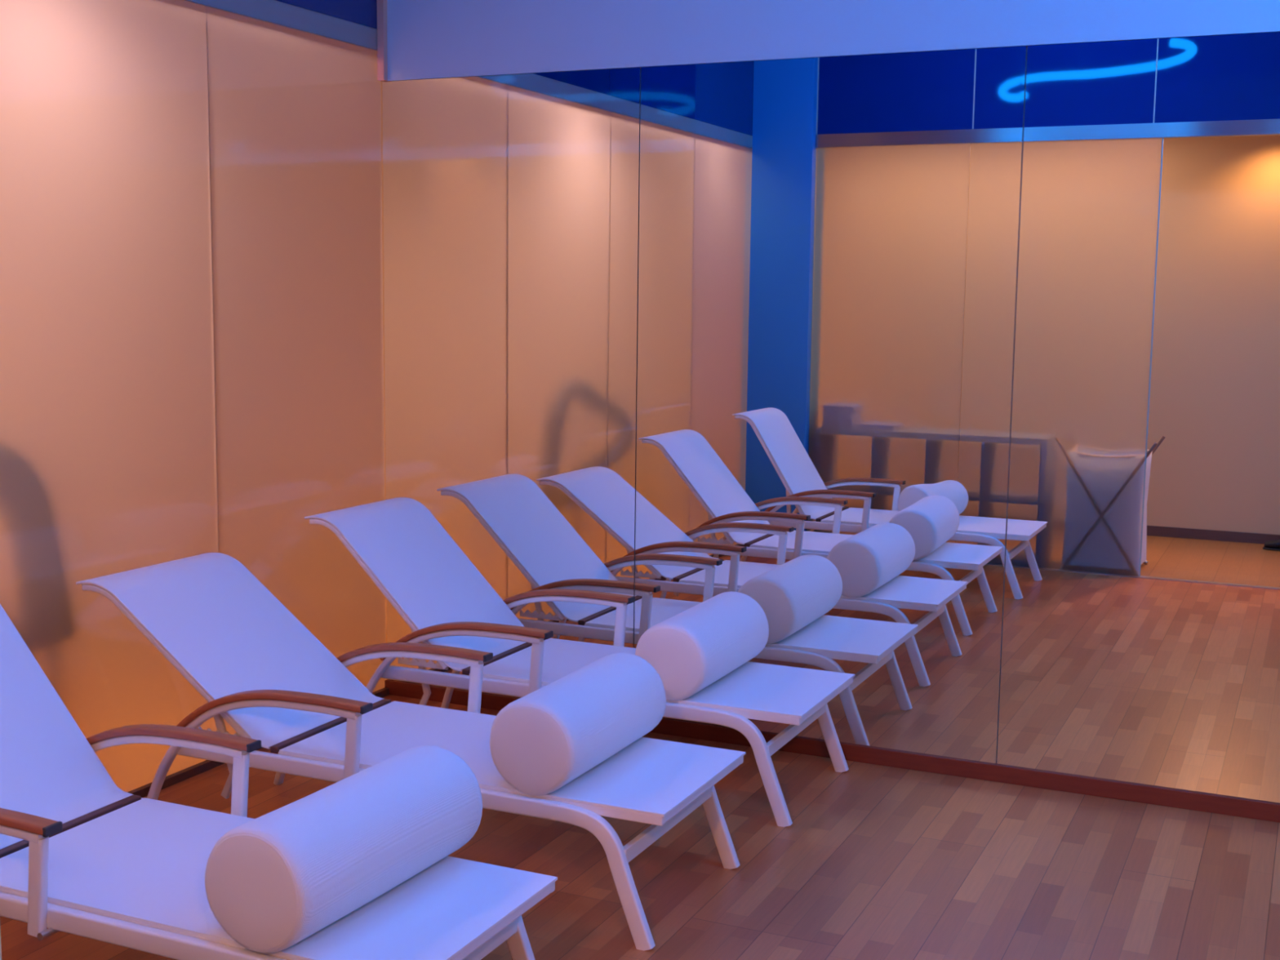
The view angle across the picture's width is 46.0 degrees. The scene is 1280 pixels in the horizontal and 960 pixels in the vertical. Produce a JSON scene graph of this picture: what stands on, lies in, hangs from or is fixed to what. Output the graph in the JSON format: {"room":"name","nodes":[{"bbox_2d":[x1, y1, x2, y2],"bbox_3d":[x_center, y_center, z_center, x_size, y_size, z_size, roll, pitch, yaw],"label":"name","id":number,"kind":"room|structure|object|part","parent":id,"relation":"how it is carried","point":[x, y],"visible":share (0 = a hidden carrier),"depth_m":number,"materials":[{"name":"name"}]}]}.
{"room":"spa","nodes":[
{"label":"spa","id":0,"kind":"room"},
{"bbox_2d":[0,926,1,959],"bbox_3d":[0.232,-0.185,0.784,5.798,3.443,0.062,4,8,24],"label":"wall","id":1,"kind":"structure","parent":0,"point":[0,926],"depth_m":1.22,"materials":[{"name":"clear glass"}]},
{"bbox_2d":[0,0,386,792],"bbox_3d":[-1.894,-0.622,4.102,0.050,3.446,4.160,4,8,24],"label":"wall","id":2,"kind":"structure","parent":0,"point":[192,307],"depth_m":4.91,"materials":[{"name":"beige glass"}]},
{"bbox_3d":[-1.663,-0.234,4.626,0.012,2.552,1.052,4,8,24],"label":"frosted pane","id":3,"kind":"part","parent":2,"relation":"part of","materials":[{"name":"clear glass"}]},
{"bbox_2d":[127,687,389,797],"bbox_3d":[-1.886,1.081,4.289,0.022,0.028,4.140,4,8,24],"label":"trim","id":4,"kind":"structure","parent":2,"relation":"attached to","point":[179,776],"depth_m":5.06,"materials":[{"name":"brown wood"}]},
{"bbox_3d":[-1.888,-1.482,3.986,0.050,0.082,4.140,4,8,24],"label":"rail","id":5,"kind":"part","parent":2,"relation":"part of","materials":[{"name":"beige"}]},
{"bbox_3d":[-1.234,-0.344,5.556,0.012,2.552,1.002,4,8,24],"label":"frosted pane","id":6,"kind":"part","parent":2,"relation":"part of","materials":[{"name":"clear glass"}]},
{"bbox_3d":[-1.213,-2.093,5.338,0.012,0.816,1.001,4,8,24],"label":"transom pane","id":7,"kind":"part","parent":2,"relation":"part of","materials":[{"name":"blue glass"}]},
{"bbox_2d":[381,81,386,633],"bbox_3d":[-1.305,-0.665,7.159,1.500,2.800,0.100,4,8,24],"label":"wall","id":8,"kind":"structure","parent":0,"point":[381,82],"depth_m":7.03,"materials":[{"name":"brown paint"}]},
{"bbox_2d":[0,694,1279,959],"bbox_3d":[0.914,1.339,3.008,6.200,0.100,4.220,4,8,24],"label":"floor","id":9,"kind":"structure","parent":0,"point":[873,862],"depth_m":4.30,"materials":[{"name":"brown wood"}]},
{"bbox_2d":[0,604,557,959],"bbox_3d":[-1.130,0.772,3.443,1.824,0.885,0.691,4,8,24],"label":"sun lounger","id":10,"kind":"object","parent":9,"relation":"on","point":[82,855],"visible":0.89,"depth_m":3.33,"materials":[{"name":"white"}]},
{"bbox_3d":[-1.603,0.961,3.327,0.791,0.518,0.030,4,8,24],"label":"arm frame","id":11,"kind":"part","parent":10,"relation":"part of","materials":[{"name":"white metal"}]},
{"bbox_3d":[-1.515,0.772,3.264,0.651,0.169,0.046,4,8,24],"label":"armrest","id":12,"kind":"part","parent":10,"relation":"part of","materials":[{"name":"brown wood"}]},
{"bbox_3d":[-1.260,0.848,3.155,0.054,0.218,0.026,4,8,24],"label":"arm post","id":13,"kind":"part","parent":10,"relation":"part of","materials":[{"name":"white metal"}]},
{"bbox_3d":[-1.681,0.557,3.671,0.607,0.529,0.575,4,8,24],"label":"backrest","id":14,"kind":"part","parent":10,"relation":"part of","materials":[{"name":"white fabric"}]},
{"bbox_3d":[-1.250,0.920,3.184,1.240,0.046,0.026,4,8,24],"label":"rail","id":15,"kind":"part","parent":10,"relation":"part of","materials":[{"name":"white"}]},
{"bbox_3d":[-1.335,0.891,3.908,0.791,0.518,0.030,4,8,24],"label":"arm frame","id":16,"kind":"part","parent":10,"relation":"part of","materials":[{"name":"white metal"}]},
{"bbox_3d":[-1.247,0.703,3.845,0.651,0.169,0.046,4,8,24],"label":"armrest","id":17,"kind":"part","parent":10,"relation":"part of","materials":[{"name":"brown wood"}]},
{"bbox_3d":[-0.992,0.779,3.737,0.054,0.218,0.026,4,8,24],"label":"arm post","id":18,"kind":"part","parent":10,"relation":"part of","materials":[{"name":"white metal"}]},
{"bbox_3d":[-0.843,0.892,3.325,1.181,0.027,0.575,4,8,24],"label":"seat frame","id":19,"kind":"part","parent":10,"relation":"part of","materials":[{"name":"white metal"}]},
{"bbox_3d":[-0.839,0.880,3.322,1.180,0.013,0.575,4,8,24],"label":"seat","id":20,"kind":"part","parent":10,"relation":"part of","materials":[{"name":"white fabric"}]},
{"bbox_2d":[204,745,482,953],"bbox_3d":[-0.611,0.766,3.213,0.257,0.251,0.645,4,8,27],"label":"bolster","id":21,"kind":"object","parent":10,"relation":"on","point":[282,876],"visible":1,"depth_m":3.02,"materials":[{"name":"white fabric"}]},
{"bbox_3d":[-0.335,1.052,3.442,0.308,0.348,0.028,4,8,24],"label":"leg","id":22,"kind":"part","parent":10,"relation":"part of","materials":[{"name":"white"}]},
{"bbox_2d":[75,552,745,951],"bbox_3d":[-0.692,0.713,4.397,1.918,0.777,0.691,4,8,24],"label":"sun lounger","id":23,"kind":"object","parent":9,"relation":"on","point":[258,668],"visible":0.88,"depth_m":4.37,"materials":[{"name":"white"}]},
{"bbox_3d":[-1.264,0.502,4.635,0.633,0.414,0.572,4,8,24],"label":"frame","id":24,"kind":"part","parent":23,"relation":"part of","materials":[{"name":"white"}]},
{"bbox_3d":[-1.243,0.498,4.625,0.701,0.421,0.575,4,8,24],"label":"backrest","id":25,"kind":"part","parent":23,"relation":"part of","materials":[{"name":"white fabric"}]},
{"bbox_3d":[-1.121,0.851,4.254,0.791,0.518,0.030,4,8,24],"label":"arm frame","id":26,"kind":"part","parent":23,"relation":"part of","materials":[{"name":"white metal"}]},
{"bbox_3d":[-1.034,0.663,4.192,0.651,0.169,0.046,4,8,24],"label":"armrest","id":27,"kind":"part","parent":23,"relation":"part of","materials":[{"name":"brown wood"}]},
{"bbox_3d":[-0.779,0.739,4.083,0.054,0.218,0.026,4,8,24],"label":"arm post","id":28,"kind":"part","parent":23,"relation":"part of","materials":[{"name":"white"}]},
{"bbox_3d":[-0.769,0.810,4.111,1.240,0.046,0.026,4,8,24],"label":"rail","id":29,"kind":"part","parent":23,"relation":"part of","materials":[{"name":"white"}]},
{"bbox_3d":[-0.853,0.782,4.836,0.791,0.518,0.030,4,8,24],"label":"arm frame","id":30,"kind":"part","parent":23,"relation":"part of","materials":[{"name":"white metal"}]},
{"bbox_3d":[-0.766,0.594,4.773,0.651,0.169,0.046,4,8,24],"label":"armrest","id":31,"kind":"part","parent":23,"relation":"part of","materials":[{"name":"brown wood"}]},
{"bbox_3d":[-0.511,0.670,4.665,0.054,0.218,0.026,4,8,24],"label":"arm post","id":32,"kind":"part","parent":23,"relation":"part of","materials":[{"name":"white metal"}]},
{"bbox_3d":[-0.361,0.782,4.253,1.181,0.027,0.575,4,8,24],"label":"seat frame","id":33,"kind":"part","parent":23,"relation":"part of","materials":[{"name":"white"}]},
{"bbox_3d":[-0.357,0.770,4.249,1.180,0.013,0.575,4,8,24],"label":"seat","id":34,"kind":"part","parent":23,"relation":"part of","materials":[{"name":"white fabric"}]},
{"bbox_2d":[489,652,666,795],"bbox_3d":[-0.158,0.656,4.144,0.256,0.250,0.610,4,8,24],"label":"bolster","id":35,"kind":"object","parent":23,"relation":"on","point":[546,738],"visible":1,"depth_m":3.92,"materials":[{"name":"white fabric"}]},
{"bbox_3d":[-0.103,1.007,3.828,0.308,0.348,0.028,4,8,24],"label":"leg","id":36,"kind":"part","parent":23,"relation":"part of","materials":[{"name":"white metal"}]},
{"bbox_3d":[0.146,0.942,4.370,0.308,0.348,0.028,4,8,24],"label":"leg","id":37,"kind":"part","parent":23,"relation":"part of","materials":[{"name":"white metal"}]},
{"bbox_2d":[304,497,854,826],"bbox_3d":[-0.229,0.574,5.271,1.860,0.848,0.691,4,8,24],"label":"sun lounger","id":38,"kind":"object","parent":9,"relation":"on","point":[434,587],"visible":0.89,"depth_m":5.25,"materials":[{"name":"white fabric"}]},
{"bbox_3d":[-0.802,0.363,5.509,0.576,0.485,0.572,4,8,24],"label":"frame","id":39,"kind":"part","parent":38,"relation":"part of","materials":[{"name":"white"}]},
{"bbox_3d":[-0.780,0.359,5.499,0.644,0.492,0.575,4,8,24],"label":"backrest","id":40,"kind":"part","parent":38,"relation":"part of","materials":[{"name":"white fabric"}]},
{"bbox_3d":[-0.685,0.746,5.144,0.791,0.518,0.030,4,8,24],"label":"arm frame","id":41,"kind":"part","parent":38,"relation":"part of","materials":[{"name":"white"}]},
{"bbox_3d":[-0.598,0.558,5.082,0.651,0.169,0.046,4,8,24],"label":"armrest","id":42,"kind":"part","parent":38,"relation":"part of","materials":[{"name":"brown wood"}]},
{"bbox_3d":[-0.417,0.677,5.726,0.791,0.518,0.030,4,8,24],"label":"arm frame","id":43,"kind":"part","parent":38,"relation":"part of","materials":[{"name":"white"}]},
{"bbox_3d":[-0.343,0.633,4.973,0.054,0.218,0.026,4,8,24],"label":"arm post","id":44,"kind":"part","parent":38,"relation":"part of","materials":[{"name":"white"}]},
{"bbox_3d":[-0.333,0.705,5.001,1.240,0.046,0.026,4,8,24],"label":"rail","id":45,"kind":"part","parent":38,"relation":"part of","materials":[{"name":"white metal"}]},
{"bbox_3d":[-0.330,0.488,5.663,0.651,0.169,0.046,4,8,24],"label":"armrest","id":46,"kind":"part","parent":38,"relation":"part of","materials":[{"name":"brown wood"}]},
{"bbox_3d":[-0.075,0.564,5.555,0.054,0.218,0.026,4,8,24],"label":"arm post","id":47,"kind":"part","parent":38,"relation":"part of","materials":[{"name":"white metal"}]},
{"bbox_3d":[0.075,0.677,5.143,1.181,0.027,0.575,4,8,24],"label":"seat frame","id":48,"kind":"part","parent":38,"relation":"part of","materials":[{"name":"white"}]},
{"bbox_3d":[0.079,0.665,5.139,1.180,0.013,0.575,4,8,24],"label":"seat","id":49,"kind":"part","parent":38,"relation":"part of","materials":[{"name":"white"}]},
{"bbox_2d":[635,591,768,700],"bbox_3d":[0.218,0.547,5.062,0.255,0.250,0.610,4,8,24],"label":"bolster","id":50,"kind":"object","parent":38,"relation":"on","point":[691,650],"visible":0.95,"depth_m":4.83,"materials":[{"name":"white fabric"}]},
{"bbox_3d":[0.333,0.901,4.718,0.308,0.348,0.028,4,8,24],"label":"leg","id":51,"kind":"part","parent":38,"relation":"part of","materials":[{"name":"white metal"}]},
{"bbox_3d":[0.582,0.837,5.260,0.308,0.348,0.028,4,8,24],"label":"leg","id":52,"kind":"part","parent":38,"relation":"part of","materials":[{"name":"white metal"}]},
{"bbox_2d":[381,0,1279,760],"bbox_3d":[1.845,-0.657,4.765,6.200,3.450,0.204,4,8,24],"label":"wall","id":53,"kind":"structure","parent":0,"point":[428,39],"depth_m":5.23,"materials":[{"name":"white paint"}]},
{"bbox_2d":[377,0,387,80],"bbox_3d":[-0.991,-2.048,5.779,0.030,1.008,0.026,4,8,24],"label":"trim","id":54,"kind":"structure","parent":53,"relation":"attached to","point":[382,28],"depth_m":5.81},
{"bbox_2d":[382,67,640,697],"bbox_3d":[-0.512,-0.334,5.787,1.103,2.381,0.019,4,8,24],"label":"mirror panel","id":55,"kind":"object","parent":53,"relation":"attached to","point":[511,202],"visible":0.71,"depth_m":5.73,"materials":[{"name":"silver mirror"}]},
{"bbox_2d":[634,45,1027,764],"bbox_3d":[0.612,-0.257,5.278,1.361,2.381,0.019,4,8,24],"label":"mirror panel","id":56,"kind":"object","parent":53,"relation":"attached to","point":[828,246],"visible":0.86,"depth_m":5.22,"materials":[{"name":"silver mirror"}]},
{"bbox_2d":[384,679,1279,822],"bbox_3d":[1.784,1.036,4.885,6.200,0.058,0.031,4,8,24],"label":"baseboard","id":57,"kind":"structure","parent":53,"relation":"attached to","point":[1144,793],"depth_m":5.17,"materials":[{"name":"brown wood"}]},
{"bbox_2d":[996,31,1279,803],"bbox_3d":[1.853,-0.172,4.716,1.361,2.381,0.019,4,8,24],"label":"mirror panel","id":58,"kind":"object","parent":53,"relation":"attached to","point":[1141,627],"visible":1,"depth_m":4.81,"materials":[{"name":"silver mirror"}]}
]}

